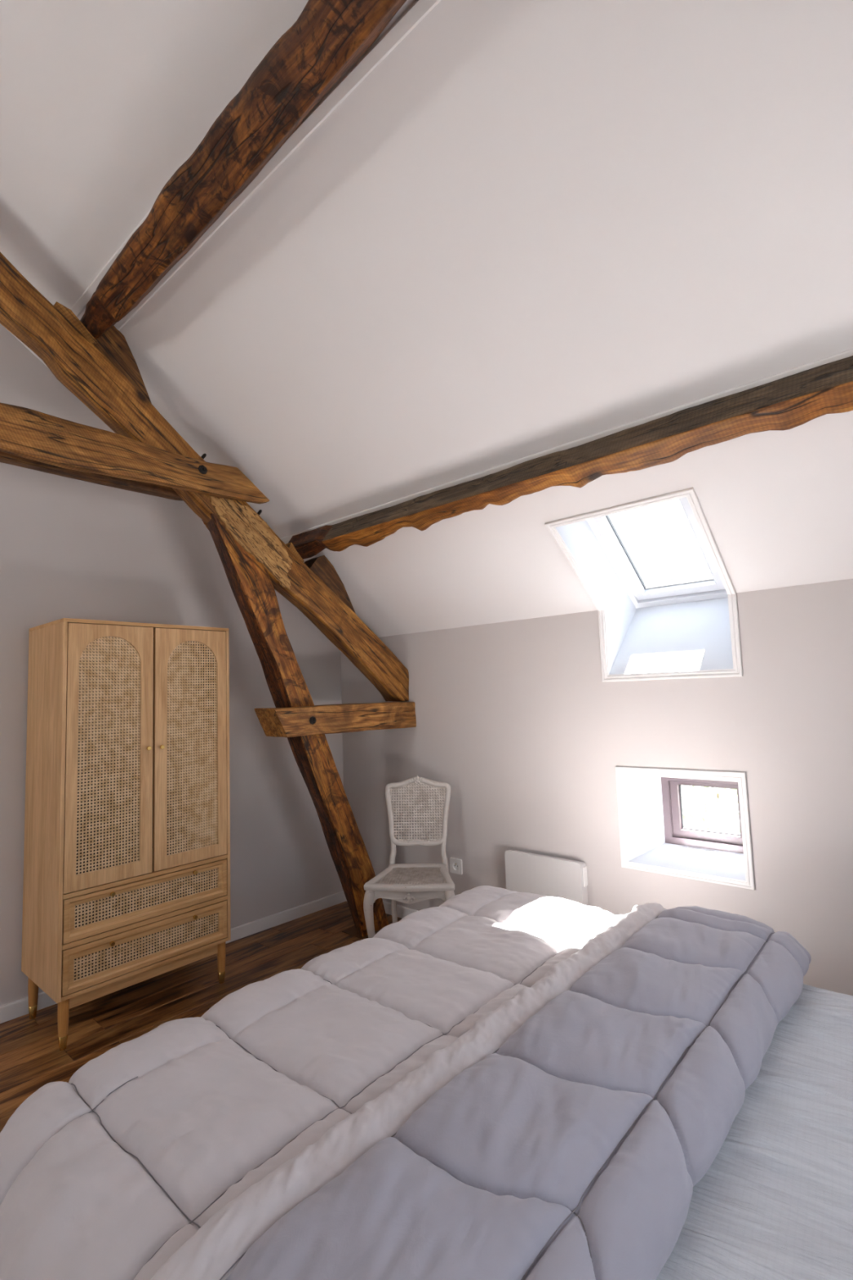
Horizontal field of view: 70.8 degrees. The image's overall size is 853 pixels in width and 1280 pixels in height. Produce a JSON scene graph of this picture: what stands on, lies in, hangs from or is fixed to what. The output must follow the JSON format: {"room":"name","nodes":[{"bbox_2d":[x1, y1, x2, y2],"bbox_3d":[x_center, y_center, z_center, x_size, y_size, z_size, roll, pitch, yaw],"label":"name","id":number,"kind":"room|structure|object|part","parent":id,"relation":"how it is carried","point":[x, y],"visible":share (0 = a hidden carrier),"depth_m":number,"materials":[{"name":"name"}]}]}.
{"room":"bedroom","nodes":[
{"label":"bedroom","id":0,"kind":"room"},
{"bbox_2d":[0,323,343,1005],"bbox_3d":[-2.961,-0.375,1.985,0.200,4.216,7.410,-7,-7,43],"label":"wall","id":1,"kind":"structure","parent":0,"point":[70,548],"depth_m":3.29,"materials":[{"name":"paint"}]},
{"bbox_2d":[0,890,346,1023],"bbox_3d":[-2.816,1.630,1.735,0.013,0.070,6.591,-7,-7,43],"label":"baseboard","id":2,"kind":"structure","parent":1,"relation":"attached to","point":[18,1008],"depth_m":3.63,"materials":[{"name":"white paint"}]},
{"bbox_2d":[0,901,402,1132],"bbox_3d":[-1.533,1.547,0.194,4.470,0.120,7.829,-6,-7,41],"label":"floor","id":3,"kind":"structure","parent":0,"point":[31,1058],"depth_m":2.80,"materials":[{"name":"brown wood"}]},
{"bbox_2d":[21,617,231,1050],"bbox_3d":[-1.440,0.828,2.946,0.501,1.783,0.783,-6,-7,41],"label":"wardrobe","id":4,"kind":"object","parent":3,"relation":"on","point":[126,882],"visible":1,"depth_m":2.73,"materials":[{"name":"brown wood"}]},
{"bbox_3d":[-1.795,1.591,2.739,0.042,0.148,0.041,-6,-7,41],"label":"leg","id":5,"kind":"part","parent":4,"relation":"part of","materials":[{"name":"brown wood"}]},
{"bbox_3d":[-1.707,0.721,2.675,0.476,1.566,0.016,-6,-7,41],"label":"panel","id":6,"kind":"part","parent":4,"relation":"part of","materials":[{"name":"brown wood"}]},
{"bbox_3d":[-1.503,1.558,2.482,0.042,0.148,0.041,-6,-7,41],"label":"leg","id":7,"kind":"part","parent":4,"relation":"part of","materials":[{"name":"brown wood"}]},
{"bbox_3d":[-1.414,0.499,2.688,0.019,1.136,0.366,-6,-7,41],"label":"door","id":8,"kind":"part","parent":4,"relation":"part of","materials":[{"name":"beige wicker"}]},
{"bbox_3d":[-1.416,0.493,2.681,0.002,1.027,0.270,-6,-7,41],"label":"cane panel","id":9,"kind":"part","parent":4,"relation":"part of","materials":[{"name":"beige wicker"}]},
{"bbox_3d":[-1.366,1.317,2.605,0.024,0.018,0.019,-6,-7,41],"label":"knob","id":10,"kind":"part","parent":4,"relation":"part of","materials":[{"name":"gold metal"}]},
{"bbox_3d":[-1.373,1.110,2.623,0.024,0.018,0.019,-6,-7,41],"label":"knob","id":11,"kind":"part","parent":4,"relation":"part of","materials":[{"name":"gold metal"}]},
{"bbox_3d":[-1.481,-0.051,3.031,0.476,0.016,0.783,-6,-7,41],"label":"panel","id":12,"kind":"part","parent":4,"relation":"part of","materials":[{"name":"brown wood"}]},
{"bbox_3d":[-1.258,1.389,2.753,0.019,0.178,0.742,-6,-7,41],"label":"drawer","id":13,"kind":"part","parent":4,"relation":"part of","materials":[{"name":"brown wood"}]},
{"bbox_3d":[-1.265,1.186,2.771,0.019,0.175,0.742,-6,-7,41],"label":"drawer","id":14,"kind":"part","parent":4,"relation":"part of","materials":[{"name":"brown wood"}]},
{"bbox_3d":[-1.426,1.509,2.895,0.476,0.016,0.750,-6,-7,41],"label":"panel","id":15,"kind":"part","parent":4,"relation":"part of","materials":[{"name":"brown wood"}]},
{"bbox_3d":[-1.431,1.306,2.910,0.469,0.020,0.750,-6,-7,41],"label":"rail","id":16,"kind":"part","parent":4,"relation":"part of","materials":[{"name":"brown wood"}]},
{"bbox_3d":[-1.438,1.105,2.928,0.469,0.018,0.750,-6,-7,41],"label":"rail","id":17,"kind":"part","parent":4,"relation":"part of","materials":[{"name":"brown wood"}]},
{"bbox_3d":[-1.258,1.395,2.751,0.002,0.093,0.660,-6,-7,41],"label":"cane panel","id":18,"kind":"part","parent":4,"relation":"part of","materials":[{"name":"beige wicker"}]},
{"bbox_3d":[-1.266,1.181,2.770,0.002,0.099,0.660,-6,-7,41],"label":"cane panel","id":19,"kind":"part","parent":4,"relation":"part of","materials":[{"name":"beige wicker"}]},
{"bbox_3d":[-1.629,0.749,3.118,0.006,1.550,0.750,-6,-7,41],"label":"panel","id":20,"kind":"part","parent":4,"relation":"part of","materials":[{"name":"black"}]},
{"bbox_3d":[-1.164,0.515,2.971,0.019,1.136,0.369,-6,-7,41],"label":"door","id":21,"kind":"part","parent":4,"relation":"part of","materials":[{"name":"beige wicker"}]},
{"bbox_3d":[-1.159,0.515,2.972,0.002,1.028,0.265,-6,-7,41],"label":"cane panel","id":22,"kind":"part","parent":4,"relation":"part of","materials":[{"name":"beige wicker"}]},
{"bbox_3d":[-1.031,1.589,3.016,0.042,0.148,0.041,-6,-7,41],"label":"leg","id":23,"kind":"part","parent":4,"relation":"part of","materials":[{"name":"brown wood"}]},
{"bbox_3d":[-1.199,0.754,3.249,0.476,1.566,0.016,-6,-7,41],"label":"panel","id":24,"kind":"part","parent":4,"relation":"part of","materials":[{"name":"brown wood"}]},
{"bbox_2d":[0,252,416,939],"bbox_3d":[-1.287,-0.183,2.697,0.324,3.741,3.298,-6,-7,41],"label":"roof truss","id":25,"kind":"object","parent":3,"relation":"on","point":[144,454],"visible":0.98,"depth_m":2.99,"materials":[{"name":"brown wood"}]},
{"bbox_3d":[-0.687,0.560,3.326,0.170,2.318,1.222,-6,-6,37],"label":"post","id":26,"kind":"part","parent":25,"relation":"part of","materials":[{"name":"brown wood"}]},
{"bbox_3d":[-0.351,1.741,3.619,0.195,0.006,0.250,-6,-7,41],"label":"plate","id":27,"kind":"part","parent":25,"relation":"part of","materials":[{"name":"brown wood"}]},
{"bbox_2d":[363,775,454,937],"bbox_3d":[-0.064,1.234,3.223,0.466,0.936,0.493,-3,-5,6],"label":"cane chair","id":28,"kind":"object","parent":3,"relation":"on","point":[385,885],"visible":0.89,"depth_m":3.37,"materials":[{"name":"paint"}]},
{"bbox_3d":[-0.282,1.471,3.014,0.049,0.444,0.067,-7,-7,44],"label":"leg","id":29,"kind":"part","parent":28,"relation":"part of","materials":[{"name":"paint"}]},
{"bbox_3d":[-0.184,1.503,3.390,0.034,0.433,0.078,-3,-5,6],"label":"leg","id":30,"kind":"part","parent":28,"relation":"part of","materials":[{"name":"paint"}]},
{"bbox_3d":[-0.068,1.251,3.174,0.461,0.029,0.397,-3,-5,6],"label":"seat frame","id":31,"kind":"part","parent":28,"relation":"part of","materials":[{"name":"paint"}]},
{"bbox_3d":[-0.050,0.981,3.442,0.386,0.378,0.096,-3,-5,6],"label":"frame","id":32,"kind":"part","parent":28,"relation":"part of","materials":[{"name":"paint"}]},
{"bbox_3d":[0.123,1.453,2.968,0.049,0.444,0.067,1,-6,-31],"label":"leg","id":33,"kind":"part","parent":28,"relation":"part of","materials":[{"name":"paint"}]},
{"bbox_3d":[0.543,1.241,1.160,1.940,0.512,1.460,-6,-7,41],"label":"bed","id":34,"kind":"object","parent":3,"relation":"on","visible":0},
{"bbox_2d":[0,885,811,1279],"bbox_3d":[0.047,1.184,1.509,1.394,0.672,2.230,-6,-7,41],"label":"duvet","id":35,"kind":"object","parent":34,"relation":"on","point":[491,1082],"visible":1,"depth_m":1.12,"materials":[{"name":"fabric"}]},
{"bbox_2d":[655,983,852,1279],"bbox_3d":[0.791,1.077,0.956,1.326,0.359,1.586,-6,-7,41],"label":"sheet","id":36,"kind":"object","parent":34,"relation":"on","point":[775,1202],"visible":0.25,"depth_m":1.06,"materials":[{"name":"white fabric"}]},
{"bbox_2d":[0,0,852,637],"bbox_3d":[-0.139,-1.316,2.106,4.520,2.841,3.837,-6,-7,41],"label":"ceiling","id":37,"kind":"structure","parent":0,"point":[532,227],"depth_m":1.92,"materials":[{"name":"paint"}]},
{"bbox_2d":[80,0,406,338],"bbox_3d":[-0.252,-1.520,1.540,3.430,0.212,0.200,-6,-7,41],"label":"purlin","id":38,"kind":"object","parent":37,"relation":"attached to","point":[328,37],"visible":0.98,"depth_m":1.73,"materials":[{"name":"brown wood"}]},
{"bbox_2d":[70,208,151,317],"bbox_3d":[-0.307,-1.608,1.572,3.520,0.028,0.034,-6,-7,41],"label":"trim","id":39,"kind":"structure","parent":38,"relation":"attached to","point":[78,307],"depth_m":2.51,"materials":[{"name":"white paint"}]},
{"bbox_2d":[114,0,441,330],"bbox_3d":[-0.207,-1.521,1.636,3.470,0.027,0.032,-6,-7,41],"label":"trim","id":40,"kind":"structure","parent":37,"relation":"attached to","point":[419,10],"depth_m":1.70,"materials":[{"name":"white paint"}]},
{"bbox_2d":[280,348,852,542],"bbox_3d":[0.352,-0.722,2.476,3.870,0.022,0.027,-6,-7,41],"label":"trim","id":41,"kind":"structure","parent":37,"relation":"attached to","point":[847,353],"depth_m":2.21,"materials":[{"name":"white paint"}]},
{"bbox_2d":[288,355,852,559],"bbox_3d":[0.535,-0.656,2.327,3.430,0.168,0.188,-6,-7,41],"label":"purlin","id":42,"kind":"object","parent":37,"relation":"attached to","point":[788,402],"visible":0.97,"depth_m":2.10,"materials":[{"name":"orange wood"}]},
{"bbox_2d":[544,487,742,681],"bbox_3d":[1.128,-0.281,2.856,0.760,0.936,1.108,-6,-7,41],"label":"window","id":43,"kind":"structure","parent":37,"relation":"attached to","point":[679,623],"depth_m":2.91,"materials":[{"name":"white paint"}]},
{"bbox_3d":[1.127,-0.461,2.870,0.630,0.574,0.746,-6,-7,41],"label":"frame","id":44,"kind":"part","parent":43,"relation":"part of","materials":[{"name":"white paint"}]},
{"bbox_3d":[1.122,-0.463,2.873,0.449,0.450,0.586,-6,-7,41],"label":"sash","id":45,"kind":"part","parent":43,"relation":"part of","materials":[{"name":"white paint"}]},
{"bbox_2d":[340,578,852,995],"bbox_3d":[0.938,0.777,3.068,4.420,1.840,0.280,-6,-7,41],"label":"wall","id":46,"kind":"structure","parent":0,"point":[521,721],"depth_m":2.91,"materials":[{"name":"paint"}]},
{"bbox_2d":[346,899,418,918],"bbox_3d":[0.908,1.598,2.853,3.920,0.070,0.013,-6,-7,41],"label":"baseboard","id":47,"kind":"structure","parent":46,"relation":"attached to","point":[402,911],"depth_m":3.79,"materials":[{"name":"white paint"}]},
{"bbox_2d":[449,857,462,874],"bbox_3d":[0.174,1.325,3.520,0.086,0.084,0.010,-6,-7,41],"label":"wall socket","id":48,"kind":"object","parent":46,"relation":"attached to","point":[455,864],"visible":1,"depth_m":3.52,"materials":[{"name":"white plastic"}]},
{"bbox_2d":[505,849,588,906],"bbox_3d":[0.621,1.313,3.075,0.446,0.416,0.085,-6,-7,41],"label":"heater","id":49,"kind":"object","parent":46,"relation":"attached to","point":[526,872],"visible":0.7,"depth_m":3.04,"materials":[{"name":"white metal"}]},
{"bbox_2d":[615,766,755,889],"bbox_3d":[1.138,0.821,2.696,0.572,0.479,0.013,-6,-7,41],"label":"trim","id":50,"kind":"structure","parent":46,"relation":"attached to","point":[740,777],"depth_m":2.65,"materials":[{"name":"white paint"}]},
{"bbox_2d":[661,777,743,853],"bbox_3d":[1.366,0.838,2.920,0.475,0.405,0.071,-6,-7,41],"label":"window","id":51,"kind":"structure","parent":46,"relation":"in","point":[675,832],"depth_m":2.95,"materials":[{"name":"grey"}]},
{"label":"outside","id":52,"kind":"structure","parent":0,"visible":0},
{"bbox_2d":[681,785,739,833],"bbox_3d":[6.369,4.445,7.893,55.000,0.100,65.000,-6,-7,41],"label":"ground","id":53,"kind":"structure","parent":52,"point":[694,797],"depth_m":19.85,"materials":[{"name":"white"}]},
{"bbox_2d":[682,785,740,833],"bbox_3d":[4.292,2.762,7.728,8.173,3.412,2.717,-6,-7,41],"label":"hedge","id":54,"kind":"object","parent":53,"relation":"on","point":[701,813],"visible":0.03,"depth_m":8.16,"materials":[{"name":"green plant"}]},
{"bbox_3d":[4.150,3.238,8.590,0.258,2.624,0.095,-6,-7,41],"label":"stem","id":55,"kind":"part","parent":54,"relation":"part of","materials":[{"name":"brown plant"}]}
]}

